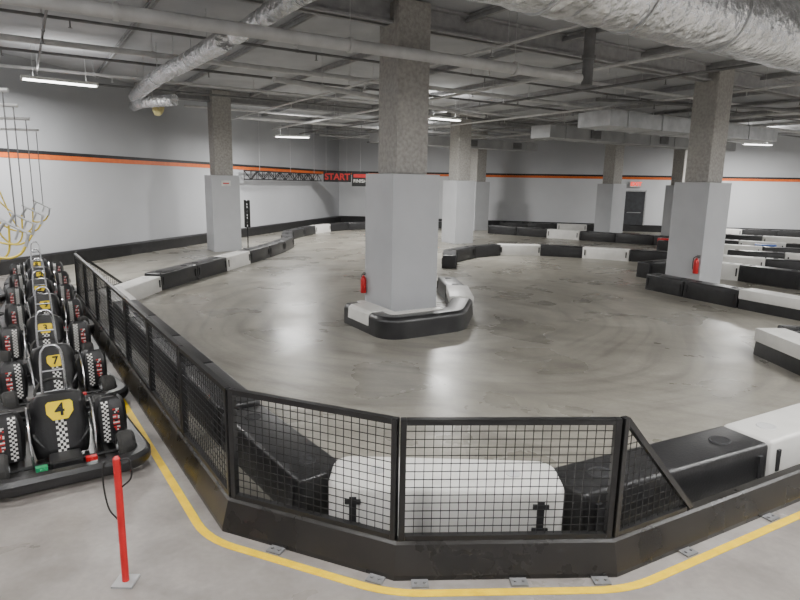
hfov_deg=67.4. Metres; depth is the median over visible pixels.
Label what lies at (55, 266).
go kart
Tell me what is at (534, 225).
barrier
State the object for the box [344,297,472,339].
skirt
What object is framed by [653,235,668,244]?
barrier
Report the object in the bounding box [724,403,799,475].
barrier
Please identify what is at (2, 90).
charging cable
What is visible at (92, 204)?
wall
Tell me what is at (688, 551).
anchor plate
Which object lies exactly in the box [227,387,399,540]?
fence panel
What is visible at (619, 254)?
barrier
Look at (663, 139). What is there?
grille
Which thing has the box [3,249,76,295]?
go kart
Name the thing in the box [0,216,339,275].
baseboard
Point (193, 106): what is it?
pipe
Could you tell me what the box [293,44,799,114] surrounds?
pipe
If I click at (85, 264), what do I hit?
fence panel
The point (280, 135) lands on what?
ceiling light
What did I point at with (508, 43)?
pipe
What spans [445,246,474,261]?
barrier
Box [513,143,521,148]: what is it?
grille
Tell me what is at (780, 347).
barrier
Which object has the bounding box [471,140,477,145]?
grille
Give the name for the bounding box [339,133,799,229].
wall
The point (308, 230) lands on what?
barrier
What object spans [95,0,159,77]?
joist
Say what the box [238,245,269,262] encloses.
barrier
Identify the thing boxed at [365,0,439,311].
support pillar
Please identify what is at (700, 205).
support pillar
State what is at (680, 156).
support pillar
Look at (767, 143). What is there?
ceiling light
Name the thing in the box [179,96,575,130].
pipe
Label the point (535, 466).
barrier
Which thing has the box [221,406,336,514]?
barrier
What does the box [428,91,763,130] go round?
joist
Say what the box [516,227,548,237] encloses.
barrier
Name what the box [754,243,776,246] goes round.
barrier
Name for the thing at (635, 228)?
baseboard
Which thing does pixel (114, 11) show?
pipe
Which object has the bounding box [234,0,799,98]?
ceiling beam
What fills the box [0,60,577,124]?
pipe
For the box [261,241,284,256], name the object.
barrier
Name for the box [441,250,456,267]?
barrier
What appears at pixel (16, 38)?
pipe
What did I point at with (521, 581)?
anchor plate
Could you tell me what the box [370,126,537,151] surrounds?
duct
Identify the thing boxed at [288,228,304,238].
barrier
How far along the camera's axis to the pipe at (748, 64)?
13.91 m
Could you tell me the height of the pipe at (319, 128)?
0.510 m
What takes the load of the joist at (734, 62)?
attached to the ceiling
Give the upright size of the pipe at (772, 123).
0.680 m
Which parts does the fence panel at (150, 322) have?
post, rail, rail, post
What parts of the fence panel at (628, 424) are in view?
post, rail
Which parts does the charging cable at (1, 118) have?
hanging rod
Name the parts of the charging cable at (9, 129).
hanging rod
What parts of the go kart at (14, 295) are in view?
backrest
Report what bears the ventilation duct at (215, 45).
hanging from the ceiling
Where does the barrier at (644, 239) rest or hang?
on the floor
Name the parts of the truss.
hanging rod, sign panel, sign panel, hanging rod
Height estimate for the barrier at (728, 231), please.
0.367 m
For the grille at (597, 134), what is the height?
0.280 m
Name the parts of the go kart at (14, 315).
backrest, number plate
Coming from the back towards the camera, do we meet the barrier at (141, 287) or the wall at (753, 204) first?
the wall at (753, 204)
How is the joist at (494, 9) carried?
attached to the ceiling
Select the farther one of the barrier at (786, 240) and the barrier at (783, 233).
the barrier at (783, 233)
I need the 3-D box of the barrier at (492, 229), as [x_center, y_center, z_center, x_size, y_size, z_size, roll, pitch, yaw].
[4.964,-3.350,28.700,1.521,0.404,0.430,10,14,37]
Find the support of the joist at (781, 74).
attached to the ceiling
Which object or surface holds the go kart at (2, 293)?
on the floor
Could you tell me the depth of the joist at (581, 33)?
13.04 m
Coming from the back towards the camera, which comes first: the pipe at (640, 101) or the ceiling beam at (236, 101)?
the ceiling beam at (236, 101)
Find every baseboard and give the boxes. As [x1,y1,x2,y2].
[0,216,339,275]
[340,216,799,231]
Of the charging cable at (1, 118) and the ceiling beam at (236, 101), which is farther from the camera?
the ceiling beam at (236, 101)
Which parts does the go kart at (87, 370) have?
nose panel, seat, number plate, backrest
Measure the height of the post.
0.782 m
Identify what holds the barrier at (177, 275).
on the floor
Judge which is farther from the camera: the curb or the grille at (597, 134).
the grille at (597, 134)
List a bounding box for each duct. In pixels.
[128,8,234,101]
[129,66,178,115]
[228,0,316,44]
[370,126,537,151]
[468,0,799,73]
[531,106,735,151]
[578,91,777,142]
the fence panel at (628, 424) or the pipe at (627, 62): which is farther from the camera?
the pipe at (627, 62)
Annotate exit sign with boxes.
[630,181,642,186]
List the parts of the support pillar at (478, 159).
casing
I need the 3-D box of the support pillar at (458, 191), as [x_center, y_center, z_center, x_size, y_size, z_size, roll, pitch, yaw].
[2.339,-4.811,23.710,0.900,5.080,0.900,-6,13,-31]
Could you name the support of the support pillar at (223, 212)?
on the floor
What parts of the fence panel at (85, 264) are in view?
post, rail, rail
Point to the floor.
(544, 336)
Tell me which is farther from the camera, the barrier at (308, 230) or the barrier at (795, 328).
the barrier at (308, 230)
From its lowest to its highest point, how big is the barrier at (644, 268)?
0.422 m
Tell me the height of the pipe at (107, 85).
0.490 m
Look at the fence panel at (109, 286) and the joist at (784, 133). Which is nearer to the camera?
the fence panel at (109, 286)
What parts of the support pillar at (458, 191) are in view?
casing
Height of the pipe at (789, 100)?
0.670 m
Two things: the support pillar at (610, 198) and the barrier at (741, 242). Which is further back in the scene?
the support pillar at (610, 198)
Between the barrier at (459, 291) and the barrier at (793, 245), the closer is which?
the barrier at (459, 291)
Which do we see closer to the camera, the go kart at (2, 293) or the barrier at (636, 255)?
the go kart at (2, 293)
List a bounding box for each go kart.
[0,258,75,315]
[0,270,93,333]
[0,286,100,362]
[0,287,5,300]
[0,309,127,410]
[0,344,150,498]
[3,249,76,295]
[4,241,70,285]
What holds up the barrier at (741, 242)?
on the floor
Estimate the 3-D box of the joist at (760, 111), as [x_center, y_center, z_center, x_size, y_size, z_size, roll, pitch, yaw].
[15.902,-5.739,16.728,0.075,0.120,37.578,-6,13,-31]
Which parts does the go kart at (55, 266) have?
backrest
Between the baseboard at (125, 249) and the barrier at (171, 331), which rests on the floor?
the barrier at (171, 331)
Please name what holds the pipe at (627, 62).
hanging from the ceiling
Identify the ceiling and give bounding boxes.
[0,0,799,132]
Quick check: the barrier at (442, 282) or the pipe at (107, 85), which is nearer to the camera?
the barrier at (442, 282)
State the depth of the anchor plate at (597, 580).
3.55 m
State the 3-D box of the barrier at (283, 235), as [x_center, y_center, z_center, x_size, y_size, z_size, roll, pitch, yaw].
[-4.129,-2.199,22.012,0.430,0.367,1.488,-1,11,-12]
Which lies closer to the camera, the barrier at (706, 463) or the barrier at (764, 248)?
the barrier at (706, 463)
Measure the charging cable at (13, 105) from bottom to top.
3.756 m
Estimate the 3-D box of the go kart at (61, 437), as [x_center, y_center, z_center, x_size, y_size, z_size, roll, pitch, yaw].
[-2.896,0.843,5.055,1.220,0.912,1.630,-6,13,-34]
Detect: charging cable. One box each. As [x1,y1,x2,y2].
[0,88,30,258]
[0,103,36,259]
[0,117,44,243]
[0,128,50,230]
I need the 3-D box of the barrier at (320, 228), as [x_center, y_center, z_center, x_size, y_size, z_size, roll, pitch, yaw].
[-3.723,-3.305,27.737,0.430,0.367,1.488,5,12,20]
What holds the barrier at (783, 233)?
on the floor
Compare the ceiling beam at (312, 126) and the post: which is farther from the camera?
the ceiling beam at (312, 126)
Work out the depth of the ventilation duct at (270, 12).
7.56 m
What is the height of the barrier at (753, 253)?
0.459 m
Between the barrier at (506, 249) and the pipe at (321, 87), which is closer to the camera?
the pipe at (321, 87)
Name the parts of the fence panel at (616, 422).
post, rail, rail, post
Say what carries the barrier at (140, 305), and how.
on the floor
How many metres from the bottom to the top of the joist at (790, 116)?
0.120 m
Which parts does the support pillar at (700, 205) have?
casing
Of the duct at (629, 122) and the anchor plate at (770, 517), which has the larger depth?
the duct at (629, 122)
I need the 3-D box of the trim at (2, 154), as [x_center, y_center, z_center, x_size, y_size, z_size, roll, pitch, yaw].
[-1.679,-4.691,21.403,52.374,0.120,23.863,-8,14,-39]
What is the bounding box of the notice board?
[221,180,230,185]
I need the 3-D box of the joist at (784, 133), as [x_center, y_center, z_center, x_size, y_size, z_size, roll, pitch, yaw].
[22.188,-7.024,23.935,0.066,0.120,13.949,-6,13,-31]
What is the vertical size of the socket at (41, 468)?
0.050 m
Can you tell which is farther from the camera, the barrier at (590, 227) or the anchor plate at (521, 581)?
the barrier at (590, 227)
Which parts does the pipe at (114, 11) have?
hanger rod, hanger rod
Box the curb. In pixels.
[74,293,799,580]
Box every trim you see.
[0,148,799,179]
[0,152,799,181]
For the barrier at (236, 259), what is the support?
on the floor
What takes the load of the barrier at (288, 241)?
on the floor
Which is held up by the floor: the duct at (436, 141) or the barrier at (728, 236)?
the barrier at (728, 236)
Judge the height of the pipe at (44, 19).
0.650 m
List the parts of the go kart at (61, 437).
nose panel, number plate, seat, backrest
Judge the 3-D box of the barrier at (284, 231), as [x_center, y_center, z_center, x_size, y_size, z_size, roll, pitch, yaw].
[-4.402,-2.483,23.446,0.430,0.367,1.476,-1,11,-9]
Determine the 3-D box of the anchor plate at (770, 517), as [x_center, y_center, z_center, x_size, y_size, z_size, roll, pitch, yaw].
[2.648,1.548,4.286,0.100,0.021,0.070,-5,13,-28]
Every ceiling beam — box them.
[134,82,577,128]
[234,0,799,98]
[311,125,378,136]
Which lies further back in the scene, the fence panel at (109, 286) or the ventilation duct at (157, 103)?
the ventilation duct at (157, 103)
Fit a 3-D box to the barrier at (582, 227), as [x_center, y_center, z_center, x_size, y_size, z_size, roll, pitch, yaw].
[9.060,-3.833,31.669,1.499,0.367,0.430,3,11,11]
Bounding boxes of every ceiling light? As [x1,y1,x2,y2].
[20,47,98,87]
[275,128,309,137]
[428,107,461,121]
[741,142,772,145]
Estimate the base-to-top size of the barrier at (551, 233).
0.404 m
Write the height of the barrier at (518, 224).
0.367 m
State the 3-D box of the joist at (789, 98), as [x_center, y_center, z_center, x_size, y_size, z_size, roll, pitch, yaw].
[14.331,-5.418,14.926,0.077,0.120,43.485,-6,13,-31]
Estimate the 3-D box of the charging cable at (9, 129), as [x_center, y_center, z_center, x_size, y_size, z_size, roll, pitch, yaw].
[-7.147,-3.023,10.092,2.126,3.756,0.082,-1,11,-10]
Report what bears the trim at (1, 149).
attached to the wall at (92, 204)
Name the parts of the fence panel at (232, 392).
post, rail, rail, post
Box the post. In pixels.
[102,456,139,588]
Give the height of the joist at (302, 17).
0.120 m
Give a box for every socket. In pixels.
[35,464,47,472]
[85,454,97,461]
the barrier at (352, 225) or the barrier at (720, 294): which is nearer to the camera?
the barrier at (720, 294)
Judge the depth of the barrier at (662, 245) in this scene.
21.73 m
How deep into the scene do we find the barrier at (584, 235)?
25.78 m
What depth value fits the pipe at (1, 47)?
14.00 m
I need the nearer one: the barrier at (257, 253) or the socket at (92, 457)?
the socket at (92, 457)
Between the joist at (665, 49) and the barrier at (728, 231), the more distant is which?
the barrier at (728, 231)
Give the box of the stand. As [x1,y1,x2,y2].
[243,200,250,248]
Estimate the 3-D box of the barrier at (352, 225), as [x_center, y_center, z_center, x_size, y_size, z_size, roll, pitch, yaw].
[-2.040,-3.715,30.006,1.488,0.367,0.430,-6,13,-34]
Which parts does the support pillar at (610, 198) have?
casing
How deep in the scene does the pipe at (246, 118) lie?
25.54 m
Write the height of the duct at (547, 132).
1.220 m
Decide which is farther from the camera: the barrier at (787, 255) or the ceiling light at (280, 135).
the ceiling light at (280, 135)
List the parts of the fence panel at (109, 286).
post, rail, rail, post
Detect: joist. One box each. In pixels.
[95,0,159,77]
[176,13,315,90]
[249,5,507,96]
[262,27,606,115]
[294,45,688,123]
[326,59,753,128]
[365,71,799,131]
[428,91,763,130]
[488,98,799,131]
[511,107,799,134]
[729,115,799,122]
[754,121,799,126]
[778,132,799,134]
[781,127,799,129]
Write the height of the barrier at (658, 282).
0.367 m
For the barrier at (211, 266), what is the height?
0.367 m
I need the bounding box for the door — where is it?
[623,190,646,224]
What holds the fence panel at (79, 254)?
on the curb
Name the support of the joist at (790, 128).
attached to the ceiling
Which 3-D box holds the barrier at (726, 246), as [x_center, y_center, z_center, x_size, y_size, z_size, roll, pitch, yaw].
[11.544,-1.698,20.734,1.639,0.440,0.430,8,13,30]
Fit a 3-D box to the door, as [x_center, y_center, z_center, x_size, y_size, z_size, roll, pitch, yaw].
[12.425,-4.739,31.912,1.150,2.175,0.120,3,11,12]
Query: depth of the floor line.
3.66 m
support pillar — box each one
[204,89,241,251]
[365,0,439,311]
[441,113,474,243]
[469,128,489,230]
[594,144,626,232]
[661,149,687,235]
[665,69,734,283]
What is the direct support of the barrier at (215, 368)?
on the floor
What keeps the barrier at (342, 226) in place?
on the floor
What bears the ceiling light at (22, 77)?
hanging from the ceiling
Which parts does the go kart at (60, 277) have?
backrest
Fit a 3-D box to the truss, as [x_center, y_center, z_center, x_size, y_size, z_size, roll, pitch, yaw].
[-3.932,-6.700,27.264,2.792,2.985,7.742,4,11,14]
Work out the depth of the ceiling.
13.73 m
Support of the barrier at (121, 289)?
on the floor
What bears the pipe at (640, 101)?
hanging from the ceiling
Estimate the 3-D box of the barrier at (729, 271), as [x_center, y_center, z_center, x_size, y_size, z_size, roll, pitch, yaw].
[8.248,-0.816,15.932,1.447,0.422,0.430,9,14,37]
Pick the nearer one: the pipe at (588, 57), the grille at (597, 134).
the pipe at (588, 57)
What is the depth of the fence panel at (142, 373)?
6.43 m
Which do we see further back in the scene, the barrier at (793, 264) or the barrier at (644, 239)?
the barrier at (644, 239)
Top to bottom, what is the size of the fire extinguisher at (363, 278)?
0.362 m
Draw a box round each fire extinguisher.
[361,272,366,292]
[692,255,699,273]
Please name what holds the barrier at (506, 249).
on the floor
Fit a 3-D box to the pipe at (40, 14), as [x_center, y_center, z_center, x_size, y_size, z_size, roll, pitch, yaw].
[7.101,-5.827,17.168,42.794,0.445,0.080,-6,13,-31]
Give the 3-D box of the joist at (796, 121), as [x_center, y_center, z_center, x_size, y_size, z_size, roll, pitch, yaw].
[19.045,-6.382,20.331,0.070,0.120,25.763,-6,13,-31]
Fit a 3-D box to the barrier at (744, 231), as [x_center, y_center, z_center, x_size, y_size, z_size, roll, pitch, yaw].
[17.814,-3.322,29.877,1.534,0.367,0.430,4,11,13]
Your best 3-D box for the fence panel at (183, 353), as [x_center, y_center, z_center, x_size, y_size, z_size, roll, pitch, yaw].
[-1.451,0.844,4.441,0.045,0.763,1.180,-6,13,-33]
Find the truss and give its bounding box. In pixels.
[243,116,367,185]
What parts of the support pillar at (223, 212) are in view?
casing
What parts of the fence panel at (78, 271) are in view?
post, rail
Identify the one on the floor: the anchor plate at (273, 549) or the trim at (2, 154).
the anchor plate at (273, 549)
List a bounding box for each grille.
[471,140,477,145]
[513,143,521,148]
[591,130,601,138]
[660,136,668,143]
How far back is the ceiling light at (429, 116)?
18.88 m
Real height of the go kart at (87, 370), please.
0.912 m
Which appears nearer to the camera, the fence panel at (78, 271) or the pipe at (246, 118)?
the fence panel at (78, 271)
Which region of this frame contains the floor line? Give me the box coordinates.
[123,399,799,596]
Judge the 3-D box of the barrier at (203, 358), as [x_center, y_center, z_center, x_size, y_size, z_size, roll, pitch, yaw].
[-2.560,0.746,7.010,0.430,0.367,1.350,-6,13,-34]
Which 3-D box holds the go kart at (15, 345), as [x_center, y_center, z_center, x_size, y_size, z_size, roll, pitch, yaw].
[-4.572,0.292,7.728,1.220,0.912,1.630,-5,13,-30]
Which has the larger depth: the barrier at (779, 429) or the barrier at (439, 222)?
the barrier at (439, 222)
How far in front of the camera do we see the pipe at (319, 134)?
31.76 m
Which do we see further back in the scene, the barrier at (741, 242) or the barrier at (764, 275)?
the barrier at (741, 242)
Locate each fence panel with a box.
[73,253,85,305]
[74,252,122,292]
[82,261,96,320]
[93,270,109,337]
[106,282,127,361]
[123,297,150,391]
[146,317,182,433]
[178,346,230,495]
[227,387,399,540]
[398,417,622,540]
[612,416,692,537]
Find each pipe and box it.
[0,0,582,82]
[0,8,799,121]
[0,33,799,132]
[0,46,799,137]
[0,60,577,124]
[35,9,47,75]
[98,83,538,124]
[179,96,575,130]
[184,105,529,135]
[231,10,580,119]
[236,116,544,139]
[272,76,485,118]
[273,40,695,129]
[288,121,447,132]
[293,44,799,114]
[299,54,761,133]
[319,134,369,139]
[329,67,799,139]
[367,98,799,142]
[448,112,798,138]
[516,112,799,141]
[581,28,595,85]
[595,72,799,112]
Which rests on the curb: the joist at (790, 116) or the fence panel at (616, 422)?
the fence panel at (616, 422)
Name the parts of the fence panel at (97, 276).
post, rail, rail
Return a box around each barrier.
[99,287,136,315]
[112,300,154,336]
[114,276,161,299]
[129,315,180,363]
[144,264,197,289]
[153,336,213,397]
[184,257,226,279]
[185,363,260,444]
[214,251,250,270]
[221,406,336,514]
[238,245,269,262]
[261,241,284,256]
[274,237,293,251]
[281,230,292,235]
[281,234,293,239]
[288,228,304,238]
[298,226,315,235]
[308,224,330,233]
[326,222,348,231]
[329,456,563,532]
[346,222,364,229]
[437,277,463,301]
[438,221,441,228]
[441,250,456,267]
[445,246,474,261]
[446,285,473,314]
[468,244,500,257]
[488,225,516,234]
[499,222,527,226]
[500,244,540,255]
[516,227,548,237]
[528,223,556,228]
[540,244,582,257]
[547,229,579,239]
[554,426,767,530]
[557,223,586,230]
[579,231,615,242]
[582,246,630,260]
[587,224,593,230]
[615,233,654,244]
[629,249,667,261]
[636,259,666,277]
[645,273,693,296]
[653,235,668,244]
[656,240,668,250]
[683,280,745,307]
[720,262,742,280]
[722,255,764,265]
[723,244,761,254]
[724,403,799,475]
[725,234,762,240]
[725,239,739,244]
[726,229,741,234]
[727,249,784,258]
[737,264,799,289]
[738,240,785,246]
[738,288,799,320]
[742,229,776,235]
[753,328,799,375]
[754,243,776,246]
[762,236,799,243]
[762,246,799,252]
[765,258,799,270]
[776,230,799,236]
[777,325,799,333]
[784,252,799,259]
[786,243,799,247]
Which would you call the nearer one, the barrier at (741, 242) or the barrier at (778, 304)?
the barrier at (778, 304)
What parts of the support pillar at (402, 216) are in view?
casing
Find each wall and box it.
[0,52,338,256]
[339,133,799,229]
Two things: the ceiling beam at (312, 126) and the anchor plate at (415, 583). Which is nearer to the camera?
the anchor plate at (415, 583)
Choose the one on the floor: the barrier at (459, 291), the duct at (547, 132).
the barrier at (459, 291)
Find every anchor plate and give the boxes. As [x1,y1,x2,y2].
[266,544,284,555]
[365,573,385,585]
[411,579,428,588]
[509,577,528,586]
[591,576,611,584]
[678,546,697,557]
[762,513,779,521]
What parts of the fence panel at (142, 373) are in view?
post, rail, rail, post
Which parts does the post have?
plate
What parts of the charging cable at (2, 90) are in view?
hanging rod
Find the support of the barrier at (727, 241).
on the floor
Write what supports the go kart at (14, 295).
on the floor
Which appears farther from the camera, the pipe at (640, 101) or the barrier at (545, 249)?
the barrier at (545, 249)
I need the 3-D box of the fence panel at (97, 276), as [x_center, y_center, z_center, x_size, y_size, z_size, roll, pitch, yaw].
[-4.117,0.042,8.311,0.045,0.763,1.180,-6,13,-33]
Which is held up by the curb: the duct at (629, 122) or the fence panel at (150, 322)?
the fence panel at (150, 322)
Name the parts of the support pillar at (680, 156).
casing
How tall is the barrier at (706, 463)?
0.367 m
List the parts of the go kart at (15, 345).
number plate, backrest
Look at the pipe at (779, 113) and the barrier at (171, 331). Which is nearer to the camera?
the barrier at (171, 331)
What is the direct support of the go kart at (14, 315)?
on the floor
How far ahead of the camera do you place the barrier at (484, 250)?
19.59 m
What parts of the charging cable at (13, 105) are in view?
hanging rod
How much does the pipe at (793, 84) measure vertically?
0.680 m
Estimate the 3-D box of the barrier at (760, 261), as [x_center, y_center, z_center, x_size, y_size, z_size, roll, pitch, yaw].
[9.530,-1.025,17.030,1.404,0.459,0.494,7,13,30]
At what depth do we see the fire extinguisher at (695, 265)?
14.14 m
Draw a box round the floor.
[0,222,799,599]
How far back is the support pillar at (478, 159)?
30.41 m
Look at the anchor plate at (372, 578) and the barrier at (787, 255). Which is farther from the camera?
the barrier at (787, 255)
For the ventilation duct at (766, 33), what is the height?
1.072 m

